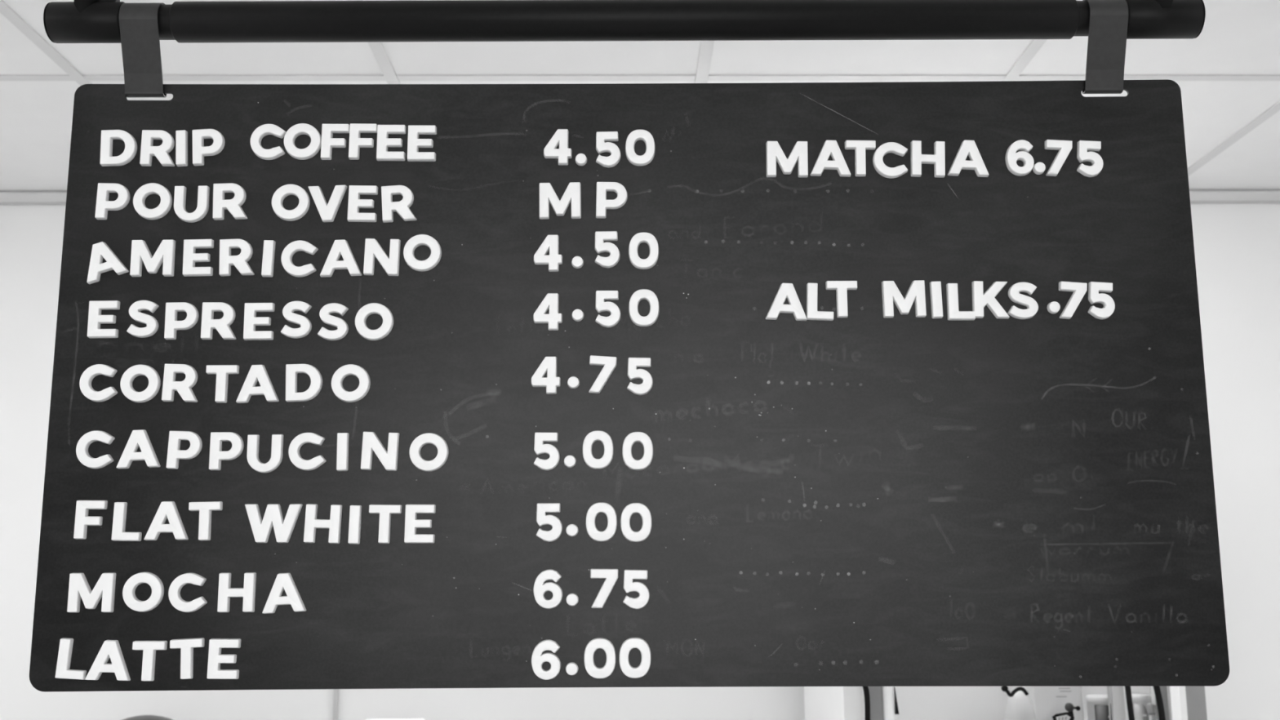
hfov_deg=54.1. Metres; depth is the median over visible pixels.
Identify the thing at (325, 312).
letter
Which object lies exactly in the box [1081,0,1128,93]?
strap
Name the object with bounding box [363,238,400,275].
letter
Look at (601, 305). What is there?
number
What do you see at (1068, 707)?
clip
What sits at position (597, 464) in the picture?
number
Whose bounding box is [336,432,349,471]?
letter
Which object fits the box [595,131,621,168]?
number
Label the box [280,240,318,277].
letter
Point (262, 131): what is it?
letter
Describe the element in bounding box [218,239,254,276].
letter
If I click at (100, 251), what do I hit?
letter
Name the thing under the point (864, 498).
menu board
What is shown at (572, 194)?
letter
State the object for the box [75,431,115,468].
letter
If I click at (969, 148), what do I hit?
letter
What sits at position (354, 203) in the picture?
letter
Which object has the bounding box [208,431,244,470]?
letter
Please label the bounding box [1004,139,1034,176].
number
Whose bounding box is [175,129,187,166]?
letter
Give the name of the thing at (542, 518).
number
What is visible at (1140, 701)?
tub
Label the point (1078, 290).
number
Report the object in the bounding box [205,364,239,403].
letter
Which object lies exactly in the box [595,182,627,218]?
letter
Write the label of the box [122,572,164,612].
letter
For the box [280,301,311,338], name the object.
letter
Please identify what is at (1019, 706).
milk jug
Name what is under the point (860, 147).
letter
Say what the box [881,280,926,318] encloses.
letter
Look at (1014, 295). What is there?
letter
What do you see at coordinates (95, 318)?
letter
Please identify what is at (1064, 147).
number
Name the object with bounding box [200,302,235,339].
letter
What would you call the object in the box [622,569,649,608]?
number
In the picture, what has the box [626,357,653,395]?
number
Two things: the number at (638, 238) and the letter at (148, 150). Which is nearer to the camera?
the number at (638, 238)
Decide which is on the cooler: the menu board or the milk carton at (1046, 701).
the milk carton at (1046, 701)
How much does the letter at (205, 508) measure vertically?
0.036 m
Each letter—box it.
[55,637,86,679]
[66,573,115,613]
[73,500,107,539]
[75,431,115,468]
[79,364,117,401]
[84,640,130,680]
[86,241,128,284]
[87,300,119,337]
[94,182,130,219]
[99,129,137,166]
[111,502,142,541]
[115,429,160,468]
[120,364,160,402]
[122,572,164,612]
[126,300,159,337]
[129,240,175,276]
[132,640,167,680]
[133,182,172,220]
[139,129,174,166]
[143,501,188,540]
[161,364,197,402]
[164,302,199,339]
[166,431,202,469]
[168,573,207,612]
[169,637,204,679]
[173,186,209,222]
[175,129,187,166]
[182,239,213,276]
[188,501,222,540]
[192,128,225,166]
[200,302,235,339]
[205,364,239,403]
[206,638,240,679]
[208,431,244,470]
[213,182,248,220]
[217,572,256,612]
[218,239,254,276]
[235,364,279,403]
[243,302,275,340]
[244,503,302,542]
[246,434,284,472]
[250,124,285,159]
[261,240,275,277]
[262,573,306,613]
[271,184,310,221]
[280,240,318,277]
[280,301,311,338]
[284,123,321,159]
[285,364,322,402]
[288,432,326,471]
[303,503,342,543]
[308,185,347,222]
[317,302,348,340]
[320,124,350,159]
[320,239,361,277]
[331,364,370,402]
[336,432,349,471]
[346,185,377,222]
[347,505,361,544]
[348,123,377,159]
[355,302,393,340]
[360,431,399,471]
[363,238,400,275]
[368,504,402,543]
[376,124,406,160]
[381,185,417,222]
[403,234,441,271]
[404,504,435,543]
[407,125,436,161]
[408,433,448,471]
[538,182,581,219]
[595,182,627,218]
[765,141,808,177]
[765,283,806,320]
[806,283,833,320]
[809,140,850,177]
[825,280,857,318]
[844,140,875,177]
[872,142,907,178]
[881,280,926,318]
[910,140,945,177]
[928,281,942,318]
[946,283,975,320]
[947,140,988,177]
[971,280,1009,319]
[1007,282,1038,319]
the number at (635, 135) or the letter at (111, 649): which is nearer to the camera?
the letter at (111, 649)
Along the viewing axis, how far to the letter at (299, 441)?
1.18 m
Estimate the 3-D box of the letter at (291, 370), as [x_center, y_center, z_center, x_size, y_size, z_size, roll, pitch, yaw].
[-0.321,0.022,1.194,0.035,0.037,0.007,0,-10,-1]
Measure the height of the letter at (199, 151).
0.037 m
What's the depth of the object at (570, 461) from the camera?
1.18 m
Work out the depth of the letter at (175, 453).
1.18 m
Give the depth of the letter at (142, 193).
1.22 m
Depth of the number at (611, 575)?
1.16 m
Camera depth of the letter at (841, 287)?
1.21 m
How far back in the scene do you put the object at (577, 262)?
1.21 m
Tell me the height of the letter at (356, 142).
0.036 m
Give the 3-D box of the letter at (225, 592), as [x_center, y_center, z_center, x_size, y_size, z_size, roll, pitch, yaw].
[-0.373,0.215,1.159,0.033,0.036,0.007,0,-10,-1]
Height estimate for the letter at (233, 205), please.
0.036 m
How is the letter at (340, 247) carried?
attached to the menu board
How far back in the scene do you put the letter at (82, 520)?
1.17 m
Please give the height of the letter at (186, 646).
0.037 m
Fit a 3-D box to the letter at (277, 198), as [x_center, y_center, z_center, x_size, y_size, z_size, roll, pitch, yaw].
[-0.342,-0.154,1.225,0.037,0.037,0.007,-1,-10,-1]
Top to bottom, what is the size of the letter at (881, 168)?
0.036 m
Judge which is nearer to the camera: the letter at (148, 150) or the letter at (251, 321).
the letter at (251, 321)
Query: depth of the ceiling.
2.42 m
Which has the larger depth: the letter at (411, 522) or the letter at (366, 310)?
the letter at (366, 310)
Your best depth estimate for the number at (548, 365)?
1.19 m
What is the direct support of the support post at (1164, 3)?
attached to the ceiling
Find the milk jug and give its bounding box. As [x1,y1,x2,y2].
[1000,685,1036,719]
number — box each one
[531,356,560,394]
[531,639,560,679]
[533,235,562,271]
[533,293,562,330]
[533,432,559,470]
[533,568,562,608]
[536,502,562,542]
[543,128,572,165]
[582,431,613,469]
[583,637,616,678]
[585,502,617,541]
[588,355,617,393]
[590,568,618,608]
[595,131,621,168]
[595,231,620,268]
[595,290,620,327]
[618,637,651,678]
[620,502,652,542]
[622,431,653,470]
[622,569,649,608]
[625,129,655,165]
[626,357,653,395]
[628,232,658,269]
[628,288,659,326]
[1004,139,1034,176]
[1044,139,1072,176]
[1058,281,1087,319]
[1076,140,1102,177]
[1088,281,1115,319]
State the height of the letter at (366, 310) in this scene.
0.036 m
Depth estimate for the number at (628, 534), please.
1.17 m
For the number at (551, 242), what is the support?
attached to the menu board
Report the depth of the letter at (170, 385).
1.19 m
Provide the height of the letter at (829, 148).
0.036 m
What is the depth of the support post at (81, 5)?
1.23 m
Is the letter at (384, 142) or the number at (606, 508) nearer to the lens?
the number at (606, 508)
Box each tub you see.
[1085,693,1109,719]
[1131,693,1151,719]
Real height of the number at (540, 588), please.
0.036 m
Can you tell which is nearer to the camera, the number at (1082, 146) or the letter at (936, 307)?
the letter at (936, 307)
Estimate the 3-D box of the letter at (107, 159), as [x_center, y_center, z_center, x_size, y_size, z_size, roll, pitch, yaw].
[-0.513,-0.209,1.232,0.035,0.037,0.007,0,-10,-1]
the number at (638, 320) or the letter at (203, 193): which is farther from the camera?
the letter at (203, 193)
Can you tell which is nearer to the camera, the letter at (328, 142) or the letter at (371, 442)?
the letter at (371, 442)
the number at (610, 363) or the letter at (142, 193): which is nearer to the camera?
the number at (610, 363)
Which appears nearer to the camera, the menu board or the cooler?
the menu board
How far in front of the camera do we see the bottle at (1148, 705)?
2.39 m
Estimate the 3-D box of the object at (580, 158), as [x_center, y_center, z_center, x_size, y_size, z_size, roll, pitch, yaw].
[-0.058,-0.198,1.235,0.012,0.012,0.007,0,-10,0]
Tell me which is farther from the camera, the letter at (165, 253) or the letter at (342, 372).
the letter at (165, 253)
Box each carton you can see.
[366,718,424,719]
[1020,685,1084,719]
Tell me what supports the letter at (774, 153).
attached to the menu board
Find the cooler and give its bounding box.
[804,685,1207,719]
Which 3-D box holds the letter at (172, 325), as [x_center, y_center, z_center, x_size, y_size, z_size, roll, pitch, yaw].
[-0.440,-0.038,1.203,0.031,0.036,0.007,-1,-10,-1]
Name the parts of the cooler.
frame, glass pane, frame, glass pane, frame, panel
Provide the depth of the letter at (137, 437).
1.18 m
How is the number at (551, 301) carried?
attached to the menu board
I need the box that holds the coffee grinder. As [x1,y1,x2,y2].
[122,715,173,719]
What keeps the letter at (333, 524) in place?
attached to the menu board
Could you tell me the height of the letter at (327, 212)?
0.037 m
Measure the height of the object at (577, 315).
0.012 m
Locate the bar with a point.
(445, 20)
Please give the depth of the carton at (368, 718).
2.72 m
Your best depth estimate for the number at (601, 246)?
1.22 m
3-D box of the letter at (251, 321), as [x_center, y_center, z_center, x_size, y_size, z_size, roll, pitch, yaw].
[-0.366,-0.037,1.204,0.028,0.036,0.007,-1,-10,-1]
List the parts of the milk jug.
knob, handle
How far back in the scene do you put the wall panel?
2.95 m
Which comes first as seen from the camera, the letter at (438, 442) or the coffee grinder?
the letter at (438, 442)
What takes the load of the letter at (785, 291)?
attached to the menu board
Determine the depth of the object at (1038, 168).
1.23 m
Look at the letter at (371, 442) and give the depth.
1.18 m
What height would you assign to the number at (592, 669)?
0.037 m
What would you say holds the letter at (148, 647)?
attached to the menu board
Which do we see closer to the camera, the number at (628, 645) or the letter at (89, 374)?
the number at (628, 645)
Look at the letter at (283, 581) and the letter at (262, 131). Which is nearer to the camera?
the letter at (283, 581)
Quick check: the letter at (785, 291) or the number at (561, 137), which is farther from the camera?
the number at (561, 137)
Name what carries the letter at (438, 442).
attached to the menu board
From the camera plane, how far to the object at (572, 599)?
1.16 m
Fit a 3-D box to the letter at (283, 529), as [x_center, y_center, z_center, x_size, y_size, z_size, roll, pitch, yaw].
[-0.343,0.152,1.171,0.053,0.036,0.007,0,-10,-1]
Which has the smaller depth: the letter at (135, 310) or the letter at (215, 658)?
the letter at (215, 658)
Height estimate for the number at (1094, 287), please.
0.037 m
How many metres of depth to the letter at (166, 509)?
1.17 m
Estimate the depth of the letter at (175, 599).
1.16 m
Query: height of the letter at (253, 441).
0.036 m
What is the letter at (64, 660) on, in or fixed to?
attached to the menu board
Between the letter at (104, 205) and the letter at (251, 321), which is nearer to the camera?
the letter at (251, 321)
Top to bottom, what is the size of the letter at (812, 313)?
0.037 m
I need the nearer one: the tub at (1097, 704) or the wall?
the tub at (1097, 704)
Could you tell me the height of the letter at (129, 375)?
0.036 m
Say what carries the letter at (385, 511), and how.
attached to the menu board
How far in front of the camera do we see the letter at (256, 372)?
1.19 m
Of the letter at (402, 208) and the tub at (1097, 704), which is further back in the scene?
the tub at (1097, 704)
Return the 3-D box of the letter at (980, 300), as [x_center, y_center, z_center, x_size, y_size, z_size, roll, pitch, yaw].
[0.338,-0.058,1.209,0.035,0.036,0.007,1,-10,1]
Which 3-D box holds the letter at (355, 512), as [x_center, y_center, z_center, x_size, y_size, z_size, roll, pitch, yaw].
[-0.267,0.154,1.171,0.011,0.036,0.007,1,-10,-1]
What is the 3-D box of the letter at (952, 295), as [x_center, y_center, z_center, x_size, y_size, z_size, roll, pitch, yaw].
[0.309,-0.056,1.208,0.026,0.036,0.007,0,-10,1]
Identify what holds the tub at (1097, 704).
on the cooler
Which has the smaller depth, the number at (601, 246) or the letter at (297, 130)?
the number at (601, 246)
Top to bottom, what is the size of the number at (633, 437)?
0.037 m
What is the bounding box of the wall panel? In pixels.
[0,508,339,719]
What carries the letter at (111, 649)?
attached to the menu board
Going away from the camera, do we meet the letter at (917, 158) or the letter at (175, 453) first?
the letter at (175, 453)
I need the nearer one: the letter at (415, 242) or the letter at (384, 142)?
the letter at (415, 242)
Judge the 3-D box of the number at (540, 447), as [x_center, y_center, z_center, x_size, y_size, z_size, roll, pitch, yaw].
[-0.088,0.086,1.185,0.025,0.036,0.007,0,-10,0]
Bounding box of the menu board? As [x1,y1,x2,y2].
[29,79,1229,691]
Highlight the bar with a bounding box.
[43,0,1205,43]
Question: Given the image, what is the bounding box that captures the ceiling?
[0,0,1279,191]
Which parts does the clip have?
tag frame, knob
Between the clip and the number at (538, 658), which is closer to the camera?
the number at (538, 658)
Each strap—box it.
[119,2,166,97]
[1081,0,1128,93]
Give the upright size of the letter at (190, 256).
0.036 m
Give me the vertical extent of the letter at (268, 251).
0.036 m
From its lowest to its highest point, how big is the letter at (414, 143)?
0.036 m
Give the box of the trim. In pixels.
[0,190,1279,205]
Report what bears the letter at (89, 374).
attached to the menu board
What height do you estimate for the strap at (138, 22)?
0.092 m
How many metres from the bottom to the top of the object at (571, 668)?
0.012 m
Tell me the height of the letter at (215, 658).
0.036 m
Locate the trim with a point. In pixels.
(1197, 197)
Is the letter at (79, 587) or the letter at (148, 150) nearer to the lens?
the letter at (79, 587)
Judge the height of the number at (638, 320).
0.037 m
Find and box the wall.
[0,189,1279,719]
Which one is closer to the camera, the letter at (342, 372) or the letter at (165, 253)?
the letter at (342, 372)
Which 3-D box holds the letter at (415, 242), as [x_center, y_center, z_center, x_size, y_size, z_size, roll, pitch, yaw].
[-0.211,-0.104,1.218,0.037,0.037,0.007,-2,-10,-1]
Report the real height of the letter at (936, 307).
0.036 m
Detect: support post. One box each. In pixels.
[73,0,119,12]
[1155,0,1173,8]
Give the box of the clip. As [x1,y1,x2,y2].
[1052,702,1080,719]
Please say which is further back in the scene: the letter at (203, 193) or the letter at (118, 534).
the letter at (203, 193)

